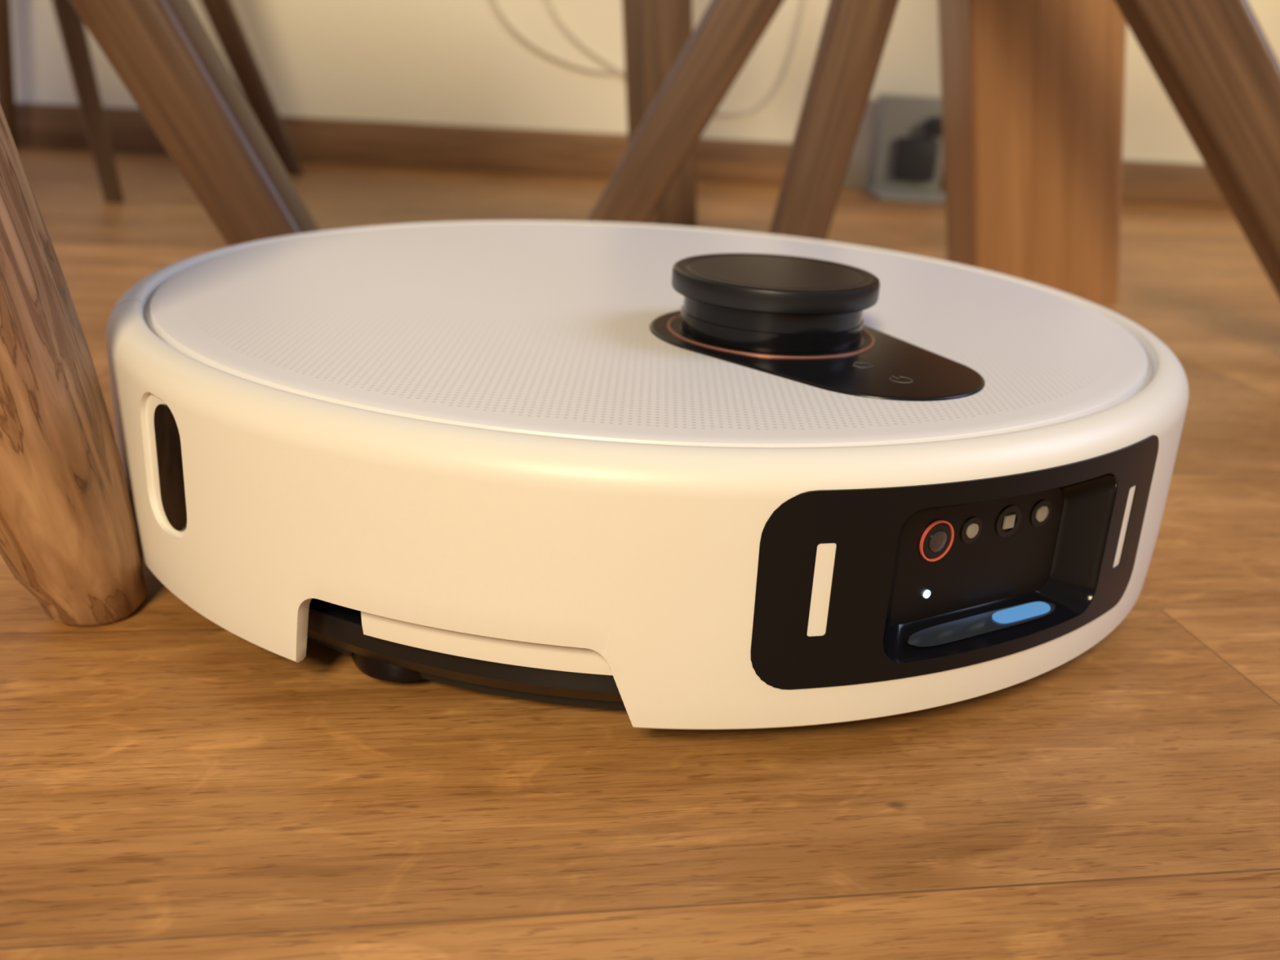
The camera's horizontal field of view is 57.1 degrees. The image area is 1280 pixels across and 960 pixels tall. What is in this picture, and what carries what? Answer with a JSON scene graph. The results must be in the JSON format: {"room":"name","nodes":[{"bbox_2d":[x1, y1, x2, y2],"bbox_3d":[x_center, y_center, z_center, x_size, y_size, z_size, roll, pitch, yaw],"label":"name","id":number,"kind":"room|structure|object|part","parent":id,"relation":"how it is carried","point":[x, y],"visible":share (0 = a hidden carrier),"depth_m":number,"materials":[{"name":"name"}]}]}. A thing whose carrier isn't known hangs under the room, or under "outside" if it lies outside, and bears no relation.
{"room":"dining room","nodes":[
{"label":"dining room","id":0,"kind":"room"},
{"bbox_2d":[306,598,622,702],"bbox_3d":[0.001,-0.006,0.432,0.328,0.013,0.328,3,20,0],"label":"underbody","id":1,"kind":"object","parent":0,"point":[336,625],"visible":0.12,"depth_m":0.28,"materials":[{"name":"black plastic"}]},
{"bbox_2d":[350,651,423,681],"bbox_3d":[-0.062,0.041,0.309,0.028,0.014,0.028,3,20,0],"label":"wheel","id":2,"kind":"object","parent":1,"relation":"on","point":[372,668],"visible":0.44,"depth_m":0.30,"materials":[{"name":"black plastic"}]},
{"bbox_2d":[306,635,626,709],"bbox_3d":[0.000,0.000,0.435,0.311,0.007,0.311,3,20,0],"label":"skirt","id":3,"kind":"object","parent":1,"relation":"on","point":[526,695],"visible":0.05,"depth_m":0.29,"materials":[{"name":"black plastic"}]},
{"bbox_3d":[0.002,-0.036,0.421,0.304,0.050,0.304,3,20,0],"label":"chassis","id":4,"kind":"object","parent":1,"relation":"on","visible":0},
{"bbox_2d":[105,220,1188,729],"bbox_3d":[0.002,-0.034,0.422,0.350,0.067,0.350,3,20,0],"label":"shell","id":5,"kind":"object","parent":4,"relation":"on","point":[643,557],"visible":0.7,"depth_m":0.27,"materials":[{"name":"white plastic"}]},
{"bbox_2d":[153,404,186,530],"bbox_3d":[-0.120,-0.003,0.304,0.003,0.034,0.015,-16,28,-42],"label":"glass","id":6,"kind":"object","parent":5,"relation":"attached to","point":[168,445],"visible":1,"depth_m":0.30,"materials":[{"name":"black"}]},
{"bbox_2d":[360,611,612,675],"bbox_3d":[-0.027,0.024,0.273,0.082,0.038,0.015,6,21,8],"label":"arch panel","id":7,"kind":"object","parent":5,"relation":"attached to","point":[553,657],"visible":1,"depth_m":0.27,"materials":[{"name":"white plastic"}]},
{"bbox_2d":[143,291,1153,399],"bbox_3d":[0.004,-0.060,0.412,0.332,0.005,0.332,3,20,0],"label":"seam","id":8,"kind":"object","parent":5,"relation":"attached to","point":[1149,374],"visible":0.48,"depth_m":0.35,"materials":[{"name":"grey plastic"}]},
{"bbox_2d":[750,435,1159,689],"bbox_3d":[0.083,0.019,0.285,0.128,0.049,0.015,-8,23,-28],"label":"panel","id":9,"kind":"object","parent":5,"relation":"attached to","point":[864,525],"depth_m":0.27,"materials":[{"name":"black plastic"}]},
{"bbox_2d":[923,590,930,598],"bbox_3d":[0.070,0.028,0.285,0.002,0.002,0.001,-9,23,-29],"label":"led","id":10,"kind":"object","parent":9,"relation":"attached to","point":[926,593],"visible":1,"depth_m":0.28,"materials":[{"name":"white plastic"}]},
{"bbox_2d":[919,520,954,561],"bbox_3d":[0.071,0.015,0.280,0.010,0.010,0.001,-9,23,-29],"label":"ring","id":11,"kind":"object","parent":9,"relation":"in","point":[921,546],"visible":1,"depth_m":0.28,"materials":[{"name":"red"}]},
{"bbox_2d":[922,523,951,558],"bbox_3d":[0.071,0.015,0.280,0.009,0.009,0.001,-9,23,-29],"label":"barrel","id":12,"kind":"object","parent":9,"relation":"attached to","point":[940,526],"visible":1,"depth_m":0.28,"materials":[{"name":"black plastic"}]},
{"bbox_2d":[928,530,946,551],"bbox_3d":[0.071,0.015,0.280,0.005,0.005,0.001,-9,23,-29],"label":"lens","id":13,"kind":"object","parent":12,"relation":"attached to","point":[938,540],"visible":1,"depth_m":0.28,"materials":[{"name":"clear glass"}]},
{"bbox_2d":[960,516,982,543],"bbox_3d":[0.081,0.012,0.286,0.007,0.007,0.001,-9,23,-29],"label":"emitter bezel","id":14,"kind":"object","parent":9,"relation":"attached to","point":[965,539],"visible":1,"depth_m":0.28,"materials":[{"name":"black plastic"}]},
{"bbox_2d":[965,523,978,537],"bbox_3d":[0.081,0.012,0.286,0.004,0.004,0.003,3,20,0],"label":"emitter","id":15,"kind":"object","parent":14,"relation":"in","point":[972,530],"depth_m":0.28,"materials":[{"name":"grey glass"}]},
{"bbox_3d":[0.085,0.035,0.291,0.050,0.002,0.005,-9,23,-29],"label":"polished lip","id":16,"kind":"part","parent":9,"relation":"part of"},
{"bbox_2d":[883,472,1115,662],"bbox_3d":[0.088,0.020,0.285,0.062,0.039,0.040,3,20,0],"label":"sensor recess","id":17,"kind":"object","parent":9,"relation":"in","point":[1070,585],"depth_m":0.30,"materials":[{"name":"black plastic"}]},
{"bbox_2d":[890,488,1064,624],"bbox_3d":[0.084,0.018,0.291,0.048,0.029,0.029,3,20,0],"label":"sensor face","id":18,"kind":"object","parent":17,"relation":"in","point":[993,567],"depth_m":0.29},
{"bbox_2d":[995,505,1021,537],"bbox_3d":[0.091,0.010,0.292,0.008,0.008,0.001,-9,23,-29],"label":"emitter bezel","id":19,"kind":"object","parent":9,"relation":"attached to","point":[1015,509],"visible":1,"depth_m":0.29,"materials":[{"name":"black plastic"}]},
{"bbox_2d":[1002,514,1015,528],"bbox_3d":[0.092,0.010,0.292,0.003,0.003,0.002,3,20,0],"label":"emitter","id":20,"kind":"object","parent":19,"relation":"in","point":[1009,520],"depth_m":0.29,"materials":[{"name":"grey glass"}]},
{"bbox_2d":[991,601,1050,623],"bbox_3d":[0.097,0.033,0.297,0.020,0.002,0.004,-9,23,-29],"label":"guide","id":21,"kind":"object","parent":9,"relation":"attached to","point":[1020,612],"visible":1,"depth_m":0.30,"materials":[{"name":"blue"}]},
{"bbox_2d":[1031,499,1052,526],"bbox_3d":[0.101,0.008,0.297,0.007,0.007,0.001,-9,23,-29],"label":"emitter bezel","id":22,"kind":"object","parent":9,"relation":"attached to","point":[1044,502],"visible":1,"depth_m":0.30,"materials":[{"name":"black plastic"}]},
{"bbox_2d":[1035,505,1048,521],"bbox_3d":[0.102,0.009,0.297,0.004,0.004,0.003,3,20,0],"label":"emitter","id":23,"kind":"object","parent":22,"relation":"in","point":[1042,513],"depth_m":0.30,"materials":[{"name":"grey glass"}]},
{"bbox_2d":[150,222,1147,447],"bbox_3d":[0.004,-0.064,0.411,0.324,0.004,0.324,3,20,0],"label":"lid","id":24,"kind":"object","parent":4,"relation":"on","point":[543,329],"visible":0.92,"depth_m":0.34,"materials":[{"name":"white plastic"}]},
{"bbox_2d":[670,315,871,355],"bbox_3d":[0.040,-0.045,0.360,0.061,0.001,0.061,3,20,0],"label":"well","id":25,"kind":"object","parent":24,"relation":"attached to","point":[673,324],"visible":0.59,"depth_m":0.35,"materials":[{"name":"black plastic"}]},
{"bbox_2d":[680,296,863,355],"bbox_3d":[0.040,-0.051,0.358,0.056,0.012,0.056,3,20,0],"label":"turret","id":26,"kind":"object","parent":24,"relation":"on","point":[740,330],"visible":0.62,"depth_m":0.34,"materials":[{"name":"black plastic"}]},
{"bbox_2d":[671,253,879,315],"bbox_3d":[0.041,-0.060,0.355,0.062,0.007,0.062,3,20,0],"label":"cap","id":27,"kind":"object","parent":26,"relation":"on","point":[765,283],"depth_m":0.34,"materials":[{"name":"black plastic"}]},
{"bbox_2d":[648,310,985,401],"bbox_3d":[0.047,-0.038,0.344,0.074,0.001,0.111,-6,22,-23],"label":"control panel","id":28,"kind":"object","parent":24,"relation":"on","point":[935,376],"visible":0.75,"depth_m":0.32,"materials":[{"name":"black plastic"}]},
{"bbox_2d":[666,314,874,358],"bbox_3d":[0.040,-0.045,0.360,0.063,0.001,0.063,3,20,0],"label":"ring","id":29,"kind":"object","parent":28,"relation":"on","point":[671,331],"visible":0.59,"depth_m":0.34,"materials":[{"name":"orange metal"}]},
{"bbox_2d":[853,362,873,368],"bbox_3d":[0.062,-0.032,0.326,0.006,0.001,0.006,8,21,12],"label":"home icon","id":30,"kind":"object","parent":28,"relation":"on","point":[868,364],"visible":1,"depth_m":0.33,"materials":[{"name":"grey"}]},
{"bbox_2d":[889,376,912,382],"bbox_3d":[0.070,-0.027,0.314,0.006,0.001,0.006,3,20,0],"label":"power icon","id":31,"kind":"object","parent":28,"relation":"on","point":[900,376],"visible":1,"depth_m":0.31,"materials":[{"name":"grey"}]},
{"bbox_2d":[0,146,1279,959],"bbox_3d":[-0.019,0.329,-0.403,7.000,0.020,5.000,3,20,0],"label":"floor","id":32,"kind":"structure","parent":0,"point":[175,784],"depth_m":0.27,"materials":[{"name":"brown wood"}]},
{"bbox_2d":[0,0,304,203],"bbox_3d":[-0.603,-0.711,1.071,0.485,0.840,0.420,3,20,0],"label":"dining chair","id":33,"kind":"object","parent":32,"relation":"on","point":[222,15],"visible":0.86,"depth_m":1.23,"materials":[{"name":"brown wood"}]},
{"bbox_3d":[-0.721,-0.589,1.315,0.032,0.434,0.032,8,24,-2],"label":"leg","id":34,"kind":"part","parent":33,"relation":"part of","materials":[{"name":"brown wood"}]},
{"bbox_3d":[-0.497,-0.455,0.991,0.030,0.436,0.030,-5,20,3],"label":"leg","id":35,"kind":"part","parent":33,"relation":"part of","materials":[{"name":"brown wood"}]},
{"bbox_3d":[-0.449,-0.526,1.197,0.034,0.475,0.034,-9,37,10],"label":"leg","id":36,"kind":"part","parent":33,"relation":"part of","materials":[{"name":"brown wood"}]},
{"bbox_2d":[0,0,319,627],"bbox_3d":[-0.405,-0.422,0.309,0.579,0.851,0.500,3,20,0],"label":"dining chair","id":37,"kind":"object","parent":32,"relation":"on","point":[68,532],"visible":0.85,"depth_m":0.32,"materials":[{"name":"brown wood"}]},
{"bbox_3d":[-0.189,-0.160,0.246,0.040,0.444,0.046,-8,24,5],"label":"leg","id":38,"kind":"part","parent":37,"relation":"part of","materials":[{"name":"brown wood"}]},
{"bbox_3d":[-0.269,-0.275,0.552,0.054,0.507,0.046,-25,18,10],"label":"leg","id":39,"kind":"part","parent":37,"relation":"part of","materials":[{"name":"brown wood"}]},
{"bbox_2d":[622,0,1126,301],"bbox_3d":[0.695,-0.563,1.000,1.750,0.755,0.620,3,20,0],"label":"dining table","id":40,"kind":"object","parent":32,"relation":"on","point":[1033,91],"visible":0.75,"depth_m":0.85,"materials":[{"name":"brown wood"}]},
{"bbox_3d":[0.008,-0.565,0.951,0.060,0.726,0.060,-2,20,2],"label":"leg","id":41,"kind":"part","parent":40,"relation":"part of","materials":[{"name":"brown wood"}]},
{"bbox_3d":[0.263,-0.490,0.799,0.116,0.740,0.108,-6,20,3],"label":"leg","id":42,"kind":"part","parent":40,"relation":"part of","materials":[{"name":"brown wood"}]},
{"bbox_2d":[864,93,945,204],"bbox_3d":[0.337,-0.408,1.444,0.095,0.118,0.130,3,20,0],"label":"electrical outlet","id":43,"kind":"object","parent":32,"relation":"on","point":[906,159],"visible":0.8,"depth_m":1.45,"materials":[{"name":"grey plastic"}]},
{"bbox_3d":[0.334,-0.353,1.454,0.095,0.008,0.110,3,20,0],"label":"plate","id":44,"kind":"part","parent":43,"relation":"part of","materials":[{"name":"grey plastic"}]},
{"bbox_3d":[0.363,-0.432,1.440,0.024,0.024,0.020,3,20,0],"label":"contact knob","id":45,"kind":"part","parent":43,"relation":"part of","materials":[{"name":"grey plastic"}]},
{"bbox_2d":[586,0,1279,298],"bbox_3d":[0.214,-0.311,0.673,0.529,0.458,0.242,3,20,0],"label":"dining chair","id":46,"kind":"object","parent":32,"relation":"on","point":[1214,61],"visible":0.79,"depth_m":0.65,"materials":[{"name":"brown wood"}]},
{"bbox_3d":[0.083,-0.338,0.777,0.048,0.496,0.034,30,18,-9],"label":"leg","id":47,"kind":"part","parent":46,"relation":"part of","materials":[{"name":"brown wood"}]},
{"bbox_3d":[0.130,-0.289,0.645,0.040,0.440,0.036,13,20,-4],"label":"leg","id":48,"kind":"part","parent":46,"relation":"part of","materials":[{"name":"brown wood"}]},
{"bbox_3d":[0.278,-0.265,0.619,0.052,0.572,0.036,-34,16,13],"label":"leg","id":49,"kind":"part","parent":46,"relation":"part of","materials":[{"name":"brown wood"}]},
{"bbox_2d":[10,0,1279,188],"bbox_3d":[0.095,-1.615,1.086,7.000,2.600,0.052,2,20,-5],"label":"wall","id":50,"kind":"structure","parent":0,"point":[442,62],"depth_m":1.46,"materials":[{"name":"beige paint"}]},
{"bbox_2d":[15,102,792,184],"bbox_3d":[-1.484,-0.453,1.371,3.500,0.052,0.014,2,20,-5],"label":"baseboard","id":51,"kind":"structure","parent":50,"relation":"attached to","point":[39,126],"depth_m":1.47,"materials":[{"name":"brown wood"}]},
{"bbox_2d":[492,0,805,115],"bbox_3d":[0.003,-0.548,1.448,0.405,0.180,0.004,2,20,-5],"label":"cable","id":52,"kind":"object","parent":50,"relation":"attached to","point":[616,70],"visible":0.75,"depth_m":1.45,"materials":[{"name":"beige plastic"}]},
{"bbox_3d":[-0.076,-0.565,1.436,0.245,0.128,0.004,2,20,-5],"label":"cord","id":53,"kind":"part","parent":52,"relation":"part of","materials":[{"name":"beige plastic"}]},
{"bbox_2d":[939,160,1228,206],"bbox_3d":[1.889,-0.359,1.654,3.000,0.052,0.014,2,20,-5],"label":"baseboard","id":54,"kind":"structure","parent":50,"relation":"attached to","point":[1148,182],"depth_m":1.55,"materials":[{"name":"brown wood"}]}
]}

